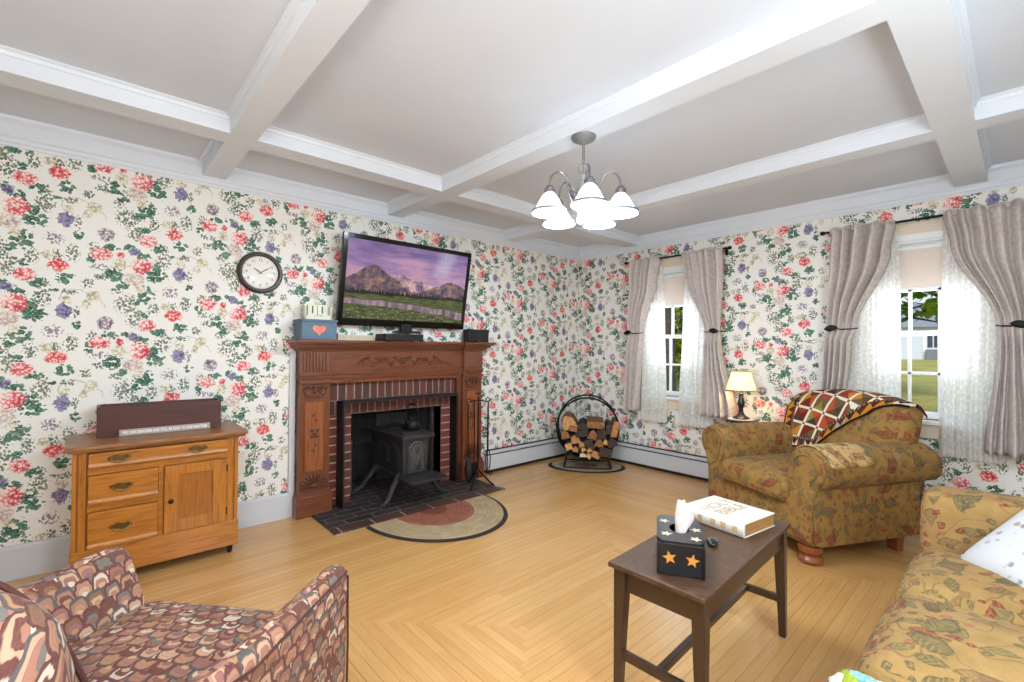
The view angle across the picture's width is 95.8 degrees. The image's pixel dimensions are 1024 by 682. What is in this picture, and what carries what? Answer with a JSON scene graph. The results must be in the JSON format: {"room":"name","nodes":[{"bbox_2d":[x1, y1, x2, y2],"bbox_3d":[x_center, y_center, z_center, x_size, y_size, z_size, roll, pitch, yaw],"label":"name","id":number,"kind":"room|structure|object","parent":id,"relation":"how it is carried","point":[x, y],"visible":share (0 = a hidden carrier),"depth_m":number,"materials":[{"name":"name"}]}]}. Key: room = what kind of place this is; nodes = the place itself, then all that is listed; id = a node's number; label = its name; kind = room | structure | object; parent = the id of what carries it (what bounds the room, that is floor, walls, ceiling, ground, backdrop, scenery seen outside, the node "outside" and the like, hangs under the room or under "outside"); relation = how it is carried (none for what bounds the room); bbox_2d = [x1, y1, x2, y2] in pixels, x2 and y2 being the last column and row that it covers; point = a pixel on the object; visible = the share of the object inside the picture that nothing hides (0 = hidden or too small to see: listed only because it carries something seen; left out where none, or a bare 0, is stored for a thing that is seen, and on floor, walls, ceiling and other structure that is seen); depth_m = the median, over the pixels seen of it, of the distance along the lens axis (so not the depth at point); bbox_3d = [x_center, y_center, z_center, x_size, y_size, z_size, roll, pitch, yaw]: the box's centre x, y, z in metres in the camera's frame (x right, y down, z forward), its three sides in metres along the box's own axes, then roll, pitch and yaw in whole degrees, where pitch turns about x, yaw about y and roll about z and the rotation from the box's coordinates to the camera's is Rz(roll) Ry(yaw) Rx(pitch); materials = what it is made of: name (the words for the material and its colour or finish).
{"room":"living room","nodes":[
{"label":"living room","id":0,"kind":"room"},
{"bbox_2d":[0,145,578,547],"bbox_3d":[-1.039,0.072,3.953,5.050,2.428,0.100,1,-1,-42],"label":"wall","id":1,"kind":"structure","parent":0,"point":[117,285],"depth_m":2.92,"materials":[{"name":"paper"}]},
{"bbox_2d":[0,493,292,581],"bbox_3d":[-2.236,1.173,2.781,1.735,0.178,0.018,1,-1,-42],"label":"baseboard","id":2,"kind":"structure","parent":1,"relation":"attached to","point":[28,559],"depth_m":2.53,"materials":[{"name":"grey paint"}]},
{"bbox_2d":[238,454,245,473],"bbox_3d":[-1.852,0.837,3.139,0.075,0.132,0.006,1,-1,-42],"label":"blank plate","id":3,"kind":"object","parent":1,"relation":"attached to","point":[241,458],"visible":0.56,"depth_m":3.15,"materials":[{"name":"white plastic"}]},
{"bbox_2d":[236,252,282,293],"bbox_3d":[-1.748,-0.476,3.218,0.292,0.292,0.038,1,-1,-42],"label":"wall clock","id":4,"kind":"object","parent":1,"relation":"attached to","point":[258,272],"visible":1,"depth_m":3.21,"materials":[{"name":"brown wood"}]},
{"bbox_2d":[199,0,370,179],"bbox_3d":[-0.480,-1.131,1.408,0.170,0.103,4.365,1,-1,-42],"label":"ceiling beam","id":5,"kind":"structure","parent":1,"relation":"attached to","point":[306,32],"depth_m":1.87,"materials":[{"name":"white paint"}]},
{"bbox_2d":[0,113,578,260],"bbox_3d":[-1.017,-1.068,3.878,4.950,0.149,0.052,1,-1,-42],"label":"trim","id":6,"kind":"structure","parent":1,"relation":"attached to","point":[17,132],"depth_m":3.10,"materials":[{"name":"white paint"}]},
{"bbox_2d":[287,351,295,493],"bbox_3d":[-1.600,0.589,3.359,0.040,1.030,0.020,1,-1,-42],"label":"trim","id":7,"kind":"structure","parent":1,"relation":"attached to","point":[292,354],"depth_m":3.35,"materials":[{"name":"grey paint"}]},
{"bbox_2d":[336,231,471,333],"bbox_3d":[-0.876,-0.438,3.892,1.178,0.745,0.210,1,-1,-42],"label":"television","id":8,"kind":"object","parent":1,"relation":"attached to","point":[384,282],"visible":0.97,"depth_m":3.80,"materials":[{"name":"black plastic"}]},
{"bbox_2d":[497,425,502,436],"bbox_3d":[-0.119,0.917,4.707,0.070,0.116,0.009,1,-1,-42],"label":"outlet plate","id":9,"kind":"object","parent":1,"relation":"attached to","point":[500,427],"visible":1,"depth_m":4.71,"materials":[{"name":"white plastic"}]},
{"bbox_2d":[484,437,568,472],"bbox_3d":[0.251,1.199,5.007,1.370,0.217,0.058,1,-1,-42],"label":"baseboard heater","id":10,"kind":"object","parent":1,"relation":"attached to","point":[506,457],"visible":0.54,"depth_m":4.86,"materials":[{"name":"metal"}]},
{"bbox_2d":[387,0,935,217],"bbox_3d":[0.483,-1.112,2.280,0.179,0.103,4.365,1,-1,-42],"label":"ceiling beam","id":11,"kind":"structure","parent":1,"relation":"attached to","point":[805,27],"depth_m":1.94,"materials":[{"name":"white paint"}]},
{"bbox_2d":[532,131,638,228],"bbox_3d":[0.366,-0.826,2.412,0.535,0.468,0.529,1,-1,-42],"label":"chandelier","id":12,"kind":"object","parent":11,"relation":"hanging from","point":[589,197],"visible":1,"depth_m":2.36,"materials":[{"name":"white glass"}]},
{"bbox_2d":[504,86,1023,241],"bbox_3d":[1.441,-1.094,3.148,0.182,0.103,4.365,1,-1,-42],"label":"trim","id":13,"kind":"structure","parent":1,"relation":"attached to","point":[1005,106],"depth_m":2.68,"materials":[{"name":"white paint"}]},
{"bbox_2d":[1,454,919,681],"bbox_3d":[0.426,1.323,2.235,5.150,0.100,4.600,1,-1,-42],"label":"floor","id":14,"kind":"structure","parent":0,"point":[530,598],"depth_m":2.35,"materials":[{"name":"brown wood"}]},
{"bbox_2d":[64,421,247,567],"bbox_3d":[-2.029,0.877,2.669,0.793,0.768,0.465,1,-1,-42],"label":"washstand","id":15,"kind":"object","parent":14,"relation":"on","point":[155,497],"depth_m":2.51,"materials":[{"name":"brown wood"}]},
{"bbox_2d":[96,398,220,437],"bbox_3d":[-2.073,0.445,2.740,0.575,0.166,0.155,1,-1,-41],"label":"planter box","id":16,"kind":"object","parent":15,"relation":"on","point":[111,418],"visible":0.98,"depth_m":2.67,"materials":[{"name":"wood"}]},
{"bbox_2d":[0,547,348,681],"bbox_3d":[-0.908,0.777,0.959,0.783,0.940,0.891,0,-1,8],"label":"accent chair","id":17,"kind":"object","parent":14,"relation":"on","point":[89,619],"visible":1,"depth_m":1.15,"materials":[{"name":"brown fabric"}]},
{"bbox_2d":[71,601,276,681],"bbox_3d":[-0.889,0.877,1.092,0.570,0.272,0.620,0,-1,8],"label":"seat cushion","id":18,"kind":"object","parent":17,"relation":"on","point":[112,641],"depth_m":1.18,"materials":[{"name":"fabric"}]},
{"bbox_2d":[312,378,504,535],"bbox_3d":[-0.967,0.809,3.922,1.480,0.955,1.075,1,-1,-42],"label":"brick fireplace","id":19,"kind":"object","parent":14,"relation":"on","point":[361,509],"visible":0.59,"depth_m":3.93,"materials":[{"name":"red brick"}]},
{"bbox_2d":[286,339,495,519],"bbox_3d":[-0.895,0.644,3.860,1.805,1.284,0.225,1,-1,-42],"label":"fireplace mantel","id":20,"kind":"object","parent":19,"relation":"attached to","point":[320,364],"visible":0.97,"depth_m":3.55,"materials":[{"name":"red wood"}]},
{"bbox_2d":[293,319,337,339],"bbox_3d":[-1.436,-0.082,3.381,0.261,0.146,0.186,1,-1,-42],"label":"box","id":21,"kind":"object","parent":20,"relation":"on","point":[309,329],"visible":0.94,"depth_m":3.31,"materials":[{"name":"blue wood"}]},
{"bbox_2d":[303,304,331,319],"bbox_3d":[-1.429,-0.212,3.396,0.190,0.115,0.055,1,-1,-42],"label":"calendar","id":22,"kind":"object","parent":21,"relation":"on","point":[310,311],"visible":0.94,"depth_m":3.38,"materials":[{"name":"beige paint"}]},
{"bbox_2d":[337,333,374,340],"bbox_3d":[-1.230,-0.031,3.644,0.312,0.055,0.022,1,-1,-42],"label":"letter sign","id":23,"kind":"object","parent":20,"relation":"on","point":[339,337],"visible":0.92,"depth_m":3.64,"materials":[{"name":"beige"}]},
{"bbox_2d":[286,339,495,350],"bbox_3d":[-0.891,0.043,3.868,1.805,0.081,0.225,1,-1,-42],"label":"shelf","id":24,"kind":"object","parent":20,"relation":"attached to","point":[296,344],"depth_m":3.70,"materials":[{"name":"red wood"}]},
{"bbox_2d":[375,334,422,340],"bbox_3d":[-0.919,-0.027,3.785,0.336,0.056,0.192,1,-1,-42],"label":"cable box","id":25,"kind":"object","parent":20,"relation":"on","point":[379,337],"visible":0.96,"depth_m":3.70,"materials":[{"name":"black plastic"}]},
{"bbox_2d":[463,329,488,341],"bbox_3d":[-0.338,-0.047,4.358,0.236,0.120,0.102,1,-1,-42],"label":"speaker box","id":26,"kind":"object","parent":20,"relation":"on","point":[469,335],"visible":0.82,"depth_m":4.30,"materials":[{"name":"black plastic"}]},
{"bbox_2d":[470,330,481,340],"bbox_3d":[-0.332,-0.050,4.296,0.135,0.093,0.002,1,-1,-42],"label":"grille","id":27,"kind":"object","parent":26,"relation":"attached to","point":[475,335],"depth_m":4.29,"materials":[{"name":"black plastic"}]},
{"bbox_2d":[336,392,458,508],"bbox_3d":[-0.924,0.871,3.888,1.066,0.806,0.119,1,-1,-42],"label":"frame","id":28,"kind":"object","parent":19,"relation":"attached to","point":[341,404],"visible":1,"depth_m":3.67,"materials":[{"name":"black paint"}]},
{"bbox_2d":[352,423,447,507],"bbox_3d":[-0.872,0.997,3.816,0.602,0.556,0.747,1,-1,-42],"label":"wood stove","id":29,"kind":"object","parent":19,"relation":"on","point":[402,453],"visible":1,"depth_m":3.71,"materials":[{"name":"grey metal"}]},
{"bbox_2d":[403,403,419,429],"bbox_3d":[-0.835,0.620,3.815,0.160,0.216,0.131,1,-1,-28],"label":"kettle","id":30,"kind":"object","parent":29,"relation":"on","point":[412,423],"visible":1,"depth_m":3.78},
{"bbox_2d":[397,470,447,485],"bbox_3d":[-0.695,1.067,3.619,0.336,0.021,0.217,1,-1,-42],"label":"shelf","id":31,"kind":"object","parent":29,"relation":"attached to","point":[417,477],"depth_m":3.60,"materials":[{"name":"grey metal"}]},
{"bbox_2d":[464,392,494,490],"bbox_3d":[-0.323,0.866,4.084,0.262,0.822,0.238,1,-1,-42],"label":"fireplace tool set","id":32,"kind":"object","parent":19,"relation":"on","point":[472,470],"visible":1,"depth_m":4.06,"materials":[{"name":"black metal"}]},
{"bbox_2d":[366,495,507,542],"bbox_3d":[-0.395,1.275,3.276,1.060,0.009,0.630,1,-1,-42],"label":"rug","id":33,"kind":"object","parent":14,"relation":"on","point":[475,517],"visible":1,"depth_m":3.22,"materials":[{"name":"fabric"}]},
{"bbox_2d":[485,400,490,473],"bbox_3d":[-0.234,0.928,4.521,0.078,0.732,0.012,1,-1,-42],"label":"fork","id":34,"kind":"object","parent":14,"relation":"on","point":[486,400],"visible":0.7,"depth_m":4.52,"materials":[{"name":"black metal"}]},
{"bbox_2d":[548,460,625,472],"bbox_3d":[0.777,1.305,4.841,0.800,0.009,0.540,0,-1,9],"label":"oval rug","id":35,"kind":"object","parent":14,"relation":"on","point":[559,464],"visible":0.95,"depth_m":4.80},
{"bbox_2d":[556,394,619,469],"bbox_3d":[0.792,0.937,4.863,0.642,0.724,0.352,0,-1,9],"label":"hoop","id":36,"kind":"object","parent":35,"relation":"on","point":[562,441],"visible":0.73,"depth_m":4.75,"materials":[{"name":"black metal"}]},
{"bbox_2d":[561,428,571,438],"bbox_3d":[0.575,0.956,4.861,0.098,0.090,0.365,0,-1,9],"label":"log","id":37,"kind":"object","parent":36,"relation":"in","point":[566,434],"visible":0.69,"depth_m":4.68,"materials":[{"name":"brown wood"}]},
{"bbox_2d":[563,411,577,430],"bbox_3d":[0.621,0.844,4.885,0.159,0.165,0.352,0,-1,9],"label":"log","id":38,"kind":"object","parent":37,"relation":"on","point":[569,418],"visible":0.87,"depth_m":4.72,"materials":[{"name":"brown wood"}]},
{"bbox_2d":[565,438,572,450],"bbox_3d":[0.602,1.078,4.867,0.088,0.083,0.372,0,-1,9],"label":"log","id":39,"kind":"object","parent":36,"relation":"on","point":[568,445],"visible":0.62,"depth_m":4.69,"materials":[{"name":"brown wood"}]},
{"bbox_2d":[571,432,580,443],"bbox_3d":[0.676,1.006,4.879,0.101,0.098,0.369,0,-1,9],"label":"log","id":40,"kind":"object","parent":39,"relation":"on","point":[574,440],"visible":0.61,"depth_m":4.70,"materials":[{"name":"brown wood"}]},
{"bbox_2d":[575,429,587,437],"bbox_3d":[0.730,0.942,4.848,0.132,0.085,0.340,0,-1,9],"label":"log","id":41,"kind":"object","parent":40,"relation":"on","point":[580,433],"visible":0.55,"depth_m":4.68,"materials":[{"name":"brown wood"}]},
{"bbox_2d":[579,448,585,456],"bbox_3d":[0.745,1.154,4.862,0.071,0.049,0.390,0,-1,9],"label":"log","id":42,"kind":"object","parent":36,"relation":"on","point":[581,454],"visible":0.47,"depth_m":4.67,"materials":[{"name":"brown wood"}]},
{"bbox_3d":[0.758,1.107,4.870,0.058,0.049,0.368,0,-1,9],"label":"log","id":43,"kind":"object","parent":42,"relation":"on","visible":0},
{"bbox_2d":[579,437,583,447],"bbox_3d":[0.740,1.060,4.875,0.070,0.064,0.337,0,-1,9],"label":"log","id":44,"kind":"object","parent":43,"relation":"on","point":[581,444],"visible":0.47,"depth_m":4.71,"materials":[{"name":"brown wood"}]},
{"bbox_2d":[584,437,592,446],"bbox_3d":[0.797,1.032,4.833,0.096,0.081,0.340,0,-1,9],"label":"log","id":45,"kind":"object","parent":44,"relation":"on","point":[587,442],"visible":0.7,"depth_m":4.67,"materials":[{"name":"brown wood"}]},
{"bbox_2d":[591,447,600,459],"bbox_3d":[0.876,1.157,4.845,0.110,0.095,0.340,0,-1,9],"label":"log","id":46,"kind":"object","parent":36,"relation":"on","point":[595,454],"visible":0.51,"depth_m":4.68,"materials":[{"name":"brown wood"}]},
{"bbox_2d":[598,445,612,457],"bbox_3d":[0.968,1.125,4.815,0.145,0.112,0.347,0,-1,9],"label":"log","id":47,"kind":"object","parent":36,"relation":"on","point":[606,452],"visible":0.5,"depth_m":4.65,"materials":[{"name":"brown wood"}]},
{"bbox_2d":[603,434,607,444],"bbox_3d":[0.964,1.016,4.819,0.051,0.065,0.381,0,-1,9],"label":"log","id":48,"kind":"object","parent":47,"relation":"on","point":[605,439],"visible":0.59,"depth_m":4.63,"materials":[{"name":"brown wood"}]},
{"bbox_2d":[594,439,603,447],"bbox_3d":[0.900,1.040,4.825,0.099,0.098,0.328,0,-1,9],"label":"log","id":49,"kind":"object","parent":48,"relation":"on","point":[598,443],"visible":0.52,"depth_m":4.66,"materials":[{"name":"brown wood"}]},
{"bbox_2d":[587,428,596,440],"bbox_3d":[0.837,0.960,4.857,0.103,0.118,0.340,0,-1,9],"label":"log","id":50,"kind":"object","parent":49,"relation":"on","point":[592,434],"visible":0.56,"depth_m":4.69,"materials":[{"name":"brown wood"}]},
{"bbox_2d":[596,428,604,439],"bbox_3d":[0.924,0.942,4.831,0.086,0.110,0.377,0,-1,9],"label":"log","id":51,"kind":"object","parent":49,"relation":"on","point":[600,432],"visible":0.52,"depth_m":4.64,"materials":[{"name":"brown wood"}]},
{"bbox_2d":[587,416,603,428],"bbox_3d":[0.868,0.849,4.827,0.172,0.074,0.386,0,-1,9],"label":"log","id":52,"kind":"object","parent":51,"relation":"on","point":[595,422],"visible":1,"depth_m":4.65,"materials":[{"name":"brown wood"}]},
{"bbox_2d":[578,417,588,429],"bbox_3d":[0.746,0.866,4.854,0.124,0.084,0.334,0,-1,9],"label":"log","id":53,"kind":"object","parent":52,"relation":"on","point":[582,423],"visible":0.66,"depth_m":4.69,"materials":[{"name":"brown wood"}]},
{"bbox_2d":[606,435,617,447],"bbox_3d":[1.038,1.025,4.810,0.096,0.108,0.374,0,-1,9],"label":"log","id":54,"kind":"object","parent":47,"relation":"on","point":[611,441],"visible":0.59,"depth_m":4.63,"materials":[{"name":"brown wood"}]},
{"bbox_2d":[609,417,619,436],"bbox_3d":[1.060,0.893,4.807,0.099,0.166,0.323,0,-1,9],"label":"log","id":55,"kind":"object","parent":36,"relation":"in","point":[615,424],"visible":0.68,"depth_m":4.65,"materials":[{"name":"brown wood"}]},
{"bbox_2d":[604,418,612,434],"bbox_3d":[1.021,0.891,4.818,0.103,0.121,0.327,0,-1,9],"label":"log","id":56,"kind":"object","parent":55,"relation":"on","point":[608,425],"visible":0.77,"depth_m":4.66,"materials":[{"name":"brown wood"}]},
{"bbox_2d":[608,519,790,681],"bbox_3d":[0.776,1.028,1.822,0.890,0.485,0.345,1,-1,-44],"label":"coffee table","id":57,"kind":"object","parent":14,"relation":"on","point":[730,564],"visible":0.82,"depth_m":1.62,"materials":[{"name":"wood"}]},
{"bbox_2d":[657,514,705,579],"bbox_3d":[0.596,0.724,1.647,0.153,0.114,0.251,0,-1,17],"label":"tissue box","id":58,"kind":"object","parent":57,"relation":"on","point":[678,554],"visible":0.92,"depth_m":1.54,"materials":[{"name":"black paint"}]},
{"bbox_2d":[675,499,693,532],"bbox_3d":[0.613,0.634,1.641,0.069,0.155,0.044,0,-1,13],"label":"tissue","id":59,"kind":"object","parent":58,"relation":"in","point":[684,518],"visible":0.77,"depth_m":1.63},
{"bbox_2d":[706,537,718,545],"bbox_3d":[0.767,0.765,1.771,0.046,0.037,0.083,0,-1,25],"label":"trinket","id":60,"kind":"object","parent":57,"relation":"on","point":[710,541],"visible":1,"depth_m":1.76,"materials":[{"name":"black plastic"}]},
{"bbox_2d":[686,495,774,538],"bbox_3d":[0.940,0.759,2.018,0.248,0.057,0.283,1,-1,-34],"label":"bible","id":61,"kind":"object","parent":57,"relation":"on","point":[741,520],"visible":0.94,"depth_m":1.96,"materials":[{"name":"paper"}]},
{"bbox_2d":[724,417,758,422],"bbox_3d":[1.930,0.979,3.896,0.276,0.649,0.289,0,-1,31],"label":"side table","id":62,"kind":"object","parent":14,"relation":"on","point":[725,418],"visible":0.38,"depth_m":3.80,"materials":[{"name":"brown wood"}]},
{"bbox_2d":[728,417,754,420],"bbox_3d":[1.926,0.653,3.889,0.204,0.002,0.204,0,-1,31],"label":"doily","id":63,"kind":"object","parent":62,"relation":"on","point":[750,419],"visible":0.45,"depth_m":3.84,"materials":[{"name":"white fabric"}]},
{"bbox_2d":[725,371,757,419],"bbox_3d":[1.928,0.452,3.892,0.244,0.400,0.244,1,-1,-42],"label":"table lamp","id":64,"kind":"object","parent":63,"relation":"on","point":[742,381],"visible":1,"depth_m":3.83,"materials":[{"name":"fabric"}]},
{"bbox_2d":[702,406,942,565],"bbox_3d":[2.010,0.829,3.159,1.000,0.937,1.070,1,-1,-15],"label":"armchair","id":65,"kind":"object","parent":14,"relation":"on","point":[864,482],"visible":0.8,"depth_m":2.77,"materials":[{"name":"fabric"}]},
{"bbox_2d":[721,453,791,500],"bbox_3d":[1.875,0.907,3.122,0.720,0.221,0.581,1,-1,-15],"label":"seat cushion","id":66,"kind":"object","parent":65,"relation":"on","point":[757,476],"depth_m":3.03,"materials":[{"name":"fabric"}]},
{"bbox_2d":[783,389,927,446],"bbox_3d":[2.340,0.572,3.241,0.371,0.456,0.782,1,-1,-15],"label":"patchwork quilt","id":67,"kind":"object","parent":65,"relation":"on","point":[812,416],"visible":0.91,"depth_m":3.26,"materials":[{"name":"fabric"}]},
{"bbox_2d":[857,485,1023,681],"bbox_3d":[1.403,0.818,0.969,2.176,0.890,1.067,1,-1,-42],"label":"sofa","id":68,"kind":"object","parent":14,"relation":"on","point":[952,618],"visible":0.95,"depth_m":1.42,"materials":[{"name":"fabric"}]},
{"bbox_2d":[828,669,880,681],"bbox_3d":[0.779,0.780,0.887,0.333,0.050,0.347,1,-1,-42],"label":"throw","id":69,"kind":"object","parent":68,"relation":"on","point":[845,675],"visible":1,"depth_m":1.05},
{"bbox_2d":[857,597,1023,681],"bbox_3d":[1.341,0.902,1.113,0.586,0.245,0.769,1,-1,-42],"label":"seat cushion","id":70,"kind":"object","parent":68,"relation":"on","point":[916,639],"depth_m":1.22,"materials":[{"name":"fabric"}]},
{"bbox_2d":[895,550,1023,626],"bbox_3d":[1.752,0.910,1.486,0.550,0.245,0.769,1,-1,-42],"label":"seat cushion","id":71,"kind":"object","parent":68,"relation":"on","point":[942,577],"depth_m":1.54,"materials":[{"name":"fabric"}]},
{"bbox_2d":[961,509,1023,587],"bbox_3d":[1.813,0.719,1.536,0.344,0.294,0.437,0,-1,6],"label":"throw pillow","id":72,"kind":"object","parent":68,"relation":"on","point":[1001,552],"visible":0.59,"depth_m":1.62,"materials":[{"name":"white fabric"}]},
{"bbox_2d":[0,0,1023,247],"bbox_3d":[0.451,-1.204,2.276,5.170,0.100,4.600,1,-1,-42],"label":"ceiling","id":73,"kind":"structure","parent":0,"point":[436,87],"depth_m":2.10,"materials":[{"name":"white paint"}]},
{"bbox_2d":[0,44,229,141],"bbox_3d":[-1.929,-1.133,2.057,1.150,0.103,0.190,1,-1,-42],"label":"trim","id":74,"kind":"structure","parent":73,"relation":"attached to","point":[19,69],"depth_m":2.08,"materials":[{"name":"white paint"}]},
{"bbox_2d":[251,125,441,195],"bbox_3d":[-0.977,-1.114,2.920,1.169,0.103,0.190,1,-1,-42],"label":"trim","id":75,"kind":"structure","parent":73,"relation":"attached to","point":[276,141],"depth_m":2.81,"materials":[{"name":"white paint"}]},
{"bbox_2d":[447,187,546,224],"bbox_3d":[-0.015,-1.095,3.792,1.157,0.103,0.190,1,-1,-42],"label":"trim","id":76,"kind":"structure","parent":73,"relation":"attached to","point":[479,198],"depth_m":3.64,"materials":[{"name":"white paint"}]},
{"bbox_2d":[887,0,980,130],"bbox_3d":[1.725,-1.109,1.871,1.157,0.103,0.194,1,-1,-42],"label":"ceiling beam","id":77,"kind":"structure","parent":73,"relation":"attached to","point":[933,40],"depth_m":1.76,"materials":[{"name":"white paint"}]},
{"bbox_2d":[578,185,1023,496],"bbox_3d":[2.313,0.096,3.954,0.120,2.428,4.400,1,-1,-42],"label":"wall","id":78,"kind":"structure","parent":0,"point":[776,280],"depth_m":4.03,"materials":[{"name":"paper"}]},
{"bbox_2d":[562,226,637,246],"bbox_3d":[0.901,-1.078,4.622,1.040,0.103,0.190,1,-1,-42],"label":"trim","id":79,"kind":"structure","parent":78,"relation":"attached to","point":[610,235],"depth_m":4.63,"materials":[{"name":"white paint"}]},
{"bbox_2d":[578,441,707,480],"bbox_3d":[2.226,1.198,3.894,0.058,0.217,4.240,1,-1,-42],"label":"baseboard heater","id":80,"kind":"object","parent":78,"relation":"attached to","point":[669,461],"visible":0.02,"depth_m":4.65,"materials":[{"name":"metal"}]},
{"bbox_2d":[662,257,683,409],"bbox_3d":[1.656,-0.073,4.642,0.175,1.515,0.810,1,-1,-42],"label":"window","id":81,"kind":"structure","parent":78,"relation":"in","point":[671,266],"depth_m":4.67,"materials":[{"name":"beige paint"}]},
{"bbox_2d":[663,273,683,305],"bbox_3d":[1.654,-0.517,4.643,0.032,0.313,0.556,1,-1,-42],"label":"roller shade","id":82,"kind":"object","parent":81,"relation":"attached to","point":[673,284],"visible":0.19,"depth_m":4.66,"materials":[{"name":"fabric"}]},
{"bbox_2d":[624,246,731,264],"bbox_3d":[1.614,-0.819,4.569,0.117,0.065,1.122,1,-1,-42],"label":"curtain rod","id":83,"kind":"object","parent":78,"relation":"attached to","point":[728,247],"visible":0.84,"depth_m":4.49,"materials":[{"name":"black metal"}]},
{"bbox_2d":[624,255,661,410],"bbox_3d":[1.324,-0.072,4.748,0.165,1.591,0.384,1,-1,-42],"label":"drape","id":84,"kind":"object","parent":83,"relation":"hanging from","point":[643,273],"visible":1,"depth_m":4.77,"materials":[{"name":"fabric"}]},
{"bbox_2d":[637,264,666,422],"bbox_3d":[1.423,-0.006,4.734,0.060,1.660,0.326,1,-1,-42],"label":"lace curtain","id":85,"kind":"object","parent":83,"relation":"hanging from","point":[653,388],"visible":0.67,"depth_m":4.69,"materials":[{"name":"fabric"}]},
{"bbox_2d":[678,276,712,427],"bbox_3d":[1.752,-0.008,4.371,0.062,1.660,0.405,1,-1,-42],"label":"lace curtain","id":86,"kind":"object","parent":83,"relation":"hanging from","point":[691,368],"visible":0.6,"depth_m":4.41,"materials":[{"name":"fabric"}]},
{"bbox_2d":[681,246,737,418],"bbox_3d":[1.781,-0.090,4.239,0.159,1.560,0.510,1,-1,-42],"label":"drape","id":87,"kind":"object","parent":83,"relation":"hanging from","point":[703,268],"visible":0.98,"depth_m":4.20,"materials":[{"name":"fabric"}]},
{"bbox_2d":[579,159,1023,260],"bbox_3d":[2.258,-1.044,3.912,0.052,0.149,4.400,1,-1,-42],"label":"trim","id":88,"kind":"structure","parent":78,"relation":"attached to","point":[1009,174],"depth_m":3.65,"materials":[{"name":"white paint"}]},
{"bbox_2d":[820,214,942,235],"bbox_3d":[2.830,-0.829,3.227,0.117,0.065,1.152,1,-1,-42],"label":"curtain rod","id":89,"kind":"object","parent":78,"relation":"attached to","point":[822,233],"visible":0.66,"depth_m":3.21,"materials":[{"name":"black metal"}]},
{"bbox_2d":[821,219,895,388],"bbox_3d":[2.529,-0.086,3.406,0.168,1.581,0.462,1,-1,-42],"label":"drape","id":90,"kind":"object","parent":89,"relation":"hanging from","point":[854,274],"visible":0.84,"depth_m":3.44,"materials":[{"name":"fabric"}]},
{"bbox_2d":[824,325,857,330],"bbox_3d":[2.514,-0.096,3.520,0.170,0.048,0.209,1,-1,-42],"label":"tieback","id":91,"kind":"object","parent":90,"relation":"attached to","point":[830,327],"visible":1,"depth_m":3.50,"materials":[{"name":"black metal"}]},
{"bbox_2d":[847,224,900,397],"bbox_3d":[2.619,-0.030,3.409,0.057,1.629,0.375,1,-1,-42],"label":"lace curtain","id":92,"kind":"object","parent":89,"relation":"hanging from","point":[875,366],"visible":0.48,"depth_m":3.35,"materials":[{"name":"fabric"}]},
{"bbox_2d":[939,221,1004,464],"bbox_3d":[2.997,-0.033,2.995,0.059,1.630,0.356,1,-1,-42],"label":"lace curtain","id":93,"kind":"object","parent":89,"relation":"hanging from","point":[969,340],"visible":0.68,"depth_m":3.03,"materials":[{"name":"fabric"}]},
{"bbox_2d":[943,198,1023,458],"bbox_3d":[3.005,-0.085,2.880,0.194,1.591,0.482,1,-1,-42],"label":"drape","id":94,"kind":"object","parent":89,"relation":"hanging from","point":[991,253],"visible":0.99,"depth_m":2.86,"materials":[{"name":"fabric"}]},
{"bbox_2d":[995,320,1023,327],"bbox_3d":[3.107,-0.101,2.866,0.170,0.048,0.154,1,-1,-42],"label":"tieback","id":95,"kind":"object","parent":94,"relation":"attached to","point":[1018,323],"visible":1,"depth_m":2.80,"materials":[{"name":"black metal"}]},
{"bbox_2d":[897,218,942,438],"bbox_3d":[2.905,-0.083,3.263,0.175,1.515,0.810,1,-1,-42],"label":"window","id":96,"kind":"structure","parent":78,"relation":"in","point":[927,231],"depth_m":3.25,"materials":[{"name":"beige paint"}]},
{"bbox_2d":[898,242,942,289],"bbox_3d":[2.903,-0.527,3.264,0.032,0.313,0.556,1,-1,-42],"label":"roller shade","id":97,"kind":"object","parent":96,"relation":"attached to","point":[920,265],"visible":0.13,"depth_m":3.27,"materials":[{"name":"fabric"}]},
{"bbox_2d":[936,128,991,186],"bbox_3d":[2.642,-1.091,2.701,1.040,0.103,0.194,1,-1,-42],"label":"trim","id":98,"kind":"structure","parent":78,"relation":"attached to","point":[967,158],"depth_m":2.64,"materials":[{"name":"white paint"}]},
{"bbox_2d":[901,290,937,303],"bbox_3d":[38.623,-3.144,47.271,8.800,10.600,18.000,1,-1,-42],"label":"sky","id":99,"kind":"structure","parent":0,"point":[928,295],"depth_m":42.42,"materials":[{"name":"grey"}]},
{"label":"outside","id":100,"kind":"structure","parent":0,"visible":0},
{"bbox_2d":[676,354,937,411],"bbox_3d":[30.860,1.871,39.526,90.000,0.950,110.000,1,-1,-42],"label":"ground","id":101,"kind":"structure","parent":100,"point":[924,387],"depth_m":16.17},
{"bbox_2d":[665,307,675,390],"bbox_3d":[3.554,-1.788,10.346,4.598,8.292,4.414,1,-1,-42],"label":"maple tree","id":102,"kind":"object","parent":101,"relation":"on","point":[667,310],"visible":0.02,"depth_m":10.20,"materials":[{"name":"green plant"}]},
{"bbox_2d":[674,307,682,383],"bbox_3d":[5.419,-0.002,14.604,2.513,4.561,2.422,1,-1,-42],"label":"tree","id":103,"kind":"object","parent":101,"relation":"on","point":[679,324],"visible":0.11,"depth_m":14.35,"materials":[{"name":"green plant"}]},
{"bbox_2d":[901,304,937,359],"bbox_3d":[29.037,-0.432,38.430,7.000,4.900,12.000,1,-1,-42],"label":"house","id":104,"kind":"structure","parent":101,"relation":"on","point":[923,347],"depth_m":33.41,"materials":[{"name":"grey"}]},
{"bbox_2d":[901,290,937,323],"bbox_3d":[10.319,-1.050,11.932,5.199,6.658,5.271,0,-1,27],"label":"maple tree","id":105,"kind":"object","parent":101,"relation":"on","point":[930,307],"visible":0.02,"depth_m":11.46,"materials":[{"name":"green plant"}]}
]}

